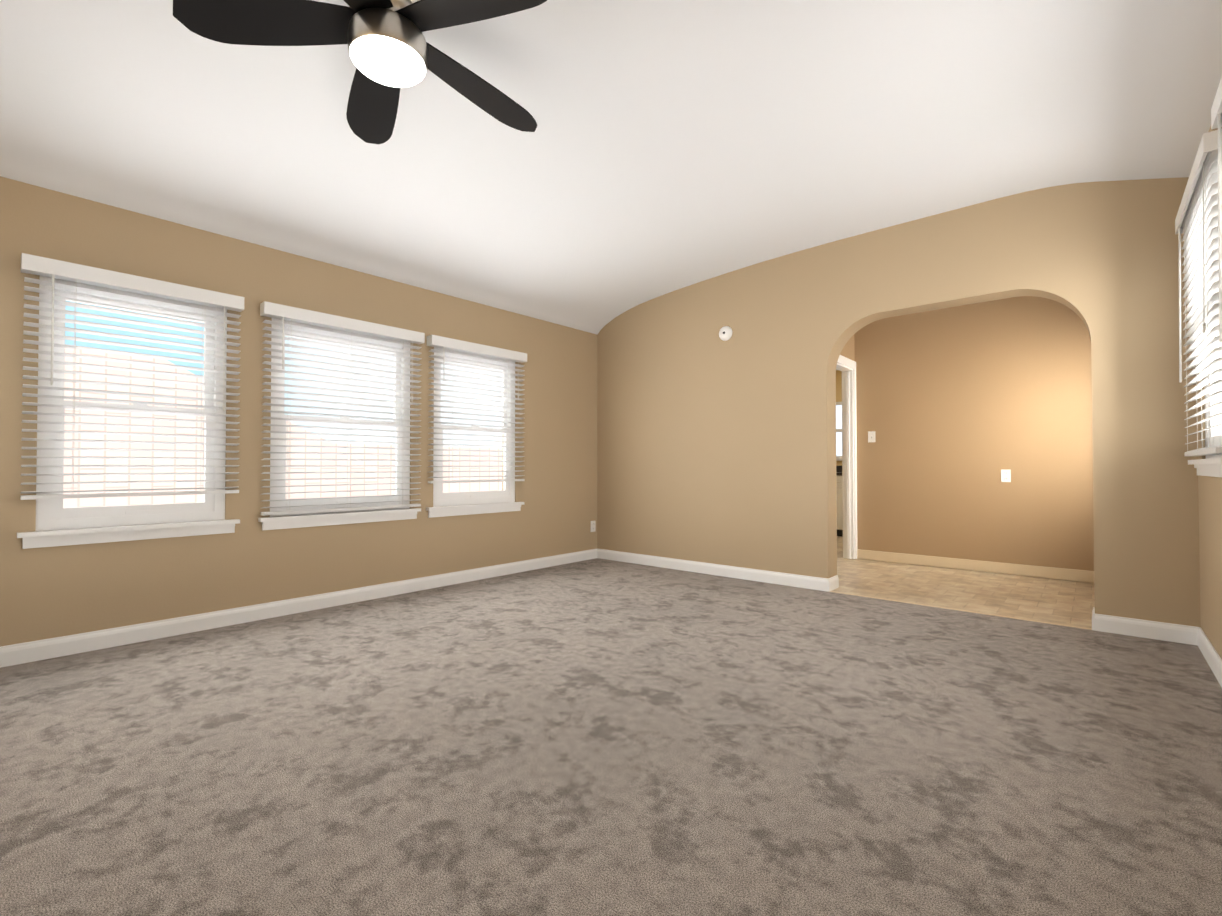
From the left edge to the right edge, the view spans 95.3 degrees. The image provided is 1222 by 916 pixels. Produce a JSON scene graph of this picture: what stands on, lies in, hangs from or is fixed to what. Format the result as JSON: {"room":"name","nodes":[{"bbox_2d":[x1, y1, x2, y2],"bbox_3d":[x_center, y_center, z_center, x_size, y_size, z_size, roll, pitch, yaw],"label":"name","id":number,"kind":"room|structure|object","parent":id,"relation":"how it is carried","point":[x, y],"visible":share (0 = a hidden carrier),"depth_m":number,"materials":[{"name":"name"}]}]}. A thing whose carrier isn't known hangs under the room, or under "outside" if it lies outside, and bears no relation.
{"room":"empty living room","nodes":[
{"label":"empty living room","id":0,"kind":"room"},
{"bbox_2d":[0,176,596,646],"bbox_3d":[-2.461,-0.461,3.534,0.200,3.000,7.220,-1,-1,41],"label":"wall","id":1,"kind":"structure","parent":0,"point":[60,590],"depth_m":3.58,"materials":[{"name":"beige paint"}]},
{"bbox_2d":[17,253,244,548],"bbox_3d":[-2.664,-0.273,3.157,0.184,1.467,0.954,-1,-1,41],"label":"window","id":2,"kind":"structure","parent":1,"relation":"in","point":[61,283],"depth_m":3.07,"materials":[{"name":"white plastic"}]},
{"bbox_2d":[0,549,595,667],"bbox_3d":[-2.381,0.988,3.441,0.014,0.100,6.820,-1,-1,41],"label":"baseboard","id":3,"kind":"structure","parent":1,"relation":"attached to","point":[27,652],"depth_m":3.51,"materials":[{"name":"white wood"}]},
{"bbox_2d":[258,301,424,529],"bbox_3d":[-1.909,-0.260,4.025,0.184,1.467,1.124,-1,-1,41],"label":"window","id":4,"kind":"structure","parent":1,"relation":"in","point":[290,322],"depth_m":3.94,"materials":[{"name":"white plastic"}]},
{"bbox_2d":[426,335,526,517],"bbox_3d":[-1.173,-0.246,4.872,0.184,1.467,0.989,-1,-1,41],"label":"window","id":5,"kind":"structure","parent":1,"relation":"in","point":[451,351],"depth_m":4.81,"materials":[{"name":"white plastic"}]},
{"bbox_2d":[591,521,595,531],"bbox_3d":[-0.191,0.732,5.967,0.010,0.116,0.072,-1,-1,41],"label":"outlet","id":6,"kind":"object","parent":1,"relation":"attached to","point":[593,526],"visible":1,"depth_m":5.97,"materials":[{"name":"white plastic"}]},
{"bbox_2d":[0,558,1221,915],"bbox_3d":[-0.753,1.039,1.893,4.900,0.050,7.020,-1,-1,41],"label":"floor carpet","id":7,"kind":"object","parent":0,"point":[596,736],"visible":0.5,"depth_m":1.85,"materials":[{"name":"grey carpet"}]},
{"bbox_2d":[0,0,1221,333],"bbox_3d":[-0.694,-1.578,2.002,4.740,0.346,7.000,-1,-1,41],"label":"ceiling","id":8,"kind":"structure","parent":0,"point":[666,146],"depth_m":2.83,"materials":[{"name":"white paint"}]},
{"bbox_2d":[173,0,546,143],"bbox_3d":[-0.761,-1.569,2.052,1.298,0.348,1.249,-1,-1,41],"label":"fan","id":9,"kind":"object","parent":8,"relation":"hanging from","point":[391,51],"visible":1,"depth_m":1.95,"materials":[{"name":"black wood"}]},
{"bbox_2d":[836,370,841,465],"bbox_3d":[3.497,-0.383,8.543,2.220,3.000,0.200,-1,-1,41],"label":"wall","id":10,"kind":"structure","parent":0,"point":[838,388],"depth_m":8.45,"materials":[{"name":"paint"}]},
{"bbox_2d":[836,402,841,460],"bbox_3d":[3.516,-0.407,8.428,1.000,0.895,0.130,-1,-1,41],"label":"kitchen window","id":11,"kind":"structure","parent":10,"relation":"in","point":[838,458],"depth_m":8.46,"materials":[{"name":"white plastic"}]},
{"bbox_2d":[836,466,841,473],"bbox_3d":[3.417,0.166,8.442,1.780,0.100,0.020,-1,-1,41],"label":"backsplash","id":12,"kind":"structure","parent":10,"relation":"attached to","point":[838,468],"depth_m":8.40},
{"bbox_2d":[840,335,854,360],"bbox_3d":[2.070,-0.431,5.438,0.100,3.000,1.600,-1,-1,41],"label":"wall","id":13,"kind":"structure","parent":0,"point":[847,351],"depth_m":5.90,"materials":[{"name":"beige paint"}]},
{"bbox_2d":[836,355,856,558],"bbox_3d":[2.299,0.015,5.695,0.136,2.115,0.950,-1,-1,41],"label":"door frame","id":14,"kind":"structure","parent":13,"relation":"attached to","point":[846,366],"depth_m":5.96,"materials":[{"name":"white wood"}]},
{"bbox_2d":[597,177,1200,626],"bbox_3d":[1.615,-0.444,4.641,4.500,3.000,0.200,-1,-1,41],"label":"wall","id":15,"kind":"structure","parent":0,"point":[713,447],"depth_m":4.37,"materials":[{"name":"beige paint"}]},
{"bbox_2d":[596,549,831,591],"bbox_3d":[0.795,1.015,5.189,2.454,0.100,0.014,-1,-1,41],"label":"baseboard","id":16,"kind":"structure","parent":15,"relation":"attached to","point":[794,580],"depth_m":4.99,"materials":[{"name":"white wood"}]},
{"bbox_2d":[719,326,731,340],"bbox_3d":[1.024,-1.123,5.008,0.132,0.132,0.036,-1,-1,41],"label":"smoke detector","id":17,"kind":"object","parent":15,"relation":"attached to","point":[725,333],"visible":0.98,"depth_m":4.99,"materials":[{"name":"white plastic"}]},
{"bbox_2d":[1092,609,1191,644],"bbox_3d":[3.060,0.984,3.220,0.424,0.100,0.014,-1,-1,41],"label":"baseboard","id":18,"kind":"structure","parent":15,"relation":"attached to","point":[1178,633],"depth_m":3.21,"materials":[{"name":"white wood"}]},
{"bbox_2d":[832,536,1094,627],"bbox_3d":[2.986,1.108,6.194,4.900,0.046,4.380,-1,-1,41],"label":"floor","id":19,"kind":"structure","parent":0,"point":[1065,602],"depth_m":4.48,"materials":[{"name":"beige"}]},
{"bbox_2d":[836,474,842,536],"bbox_3d":[3.389,0.680,8.063,0.445,0.860,0.618,-1,-1,41],"label":"base cabinet","id":20,"kind":"object","parent":19,"relation":"on","point":[839,500],"depth_m":7.82,"materials":[{"name":"beige"}]},
{"bbox_2d":[829,591,1091,629],"bbox_3d":[2.317,1.044,3.878,1.562,0.006,0.030,-1,-1,41],"label":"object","id":21,"kind":"structure","parent":19,"relation":"on","point":[967,611],"depth_m":3.77,"materials":[{"name":"beige wood"}]},
{"bbox_2d":[854,296,1093,570],"bbox_3d":[3.634,-0.434,5.271,2.680,3.000,0.200,-1,-1,41],"label":"wall","id":22,"kind":"structure","parent":0,"point":[959,408],"depth_m":5.27,"materials":[{"name":"beige paint"}]},
{"bbox_2d":[868,431,874,441],"bbox_3d":[2.754,-0.224,5.887,0.072,0.116,0.020,-1,-1,41],"label":"light switch","id":23,"kind":"object","parent":22,"relation":"attached to","point":[871,436],"visible":1,"depth_m":5.89,"materials":[{"name":"white plastic"}]},
{"bbox_2d":[857,549,1093,582],"bbox_3d":[3.526,1.015,5.201,2.380,0.100,0.012,-1,-1,41],"label":"baseboard","id":24,"kind":"structure","parent":22,"relation":"attached to","point":[1028,570],"depth_m":5.22,"materials":[{"name":"beige wood"}]},
{"bbox_2d":[1001,470,1010,481],"bbox_3d":[3.633,0.164,5.123,0.072,0.116,0.010,-1,-1,41],"label":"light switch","id":25,"kind":"object","parent":22,"relation":"attached to","point":[1005,475],"visible":1,"depth_m":5.12,"materials":[{"name":"white plastic"}]},
{"bbox_2d":[1197,126,1221,658],"bbox_3d":[1.676,-0.498,1.130,0.200,3.000,9.020,-1,-1,41],"label":"wall","id":26,"kind":"structure","parent":0,"point":[1210,519],"depth_m":2.78,"materials":[{"name":"beige paint"}]},
{"bbox_2d":[1175,129,1221,476],"bbox_3d":[2.837,-0.617,2.607,0.184,1.407,1.064,-1,-1,41],"label":"window","id":27,"kind":"structure","parent":26,"relation":"in","point":[1196,221],"depth_m":2.59,"materials":[{"name":"white plastic"}]},
{"bbox_2d":[1192,626,1221,686],"bbox_3d":[1.005,0.942,0.498,0.014,0.100,6.820,-1,-1,41],"label":"baseboard","id":28,"kind":"structure","parent":26,"relation":"attached to","point":[1199,638],"depth_m":2.78,"materials":[{"name":"white wood"}]},
{"bbox_2d":[1211,77,1221,342],"bbox_3d":[2.004,-0.632,1.649,0.184,1.407,1.064,-1,-1,41],"label":"window","id":29,"kind":"structure","parent":26,"relation":"in","point":[1216,115],"depth_m":2.02,"materials":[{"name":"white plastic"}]},
{"label":"outside","id":30,"kind":"structure","parent":0,"visible":0},
{"bbox_2d":[63,301,501,507],"bbox_3d":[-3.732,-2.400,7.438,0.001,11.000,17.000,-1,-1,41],"label":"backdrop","id":31,"kind":"structure","parent":30,"point":[198,498],"depth_m":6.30,"materials":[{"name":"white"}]}
]}

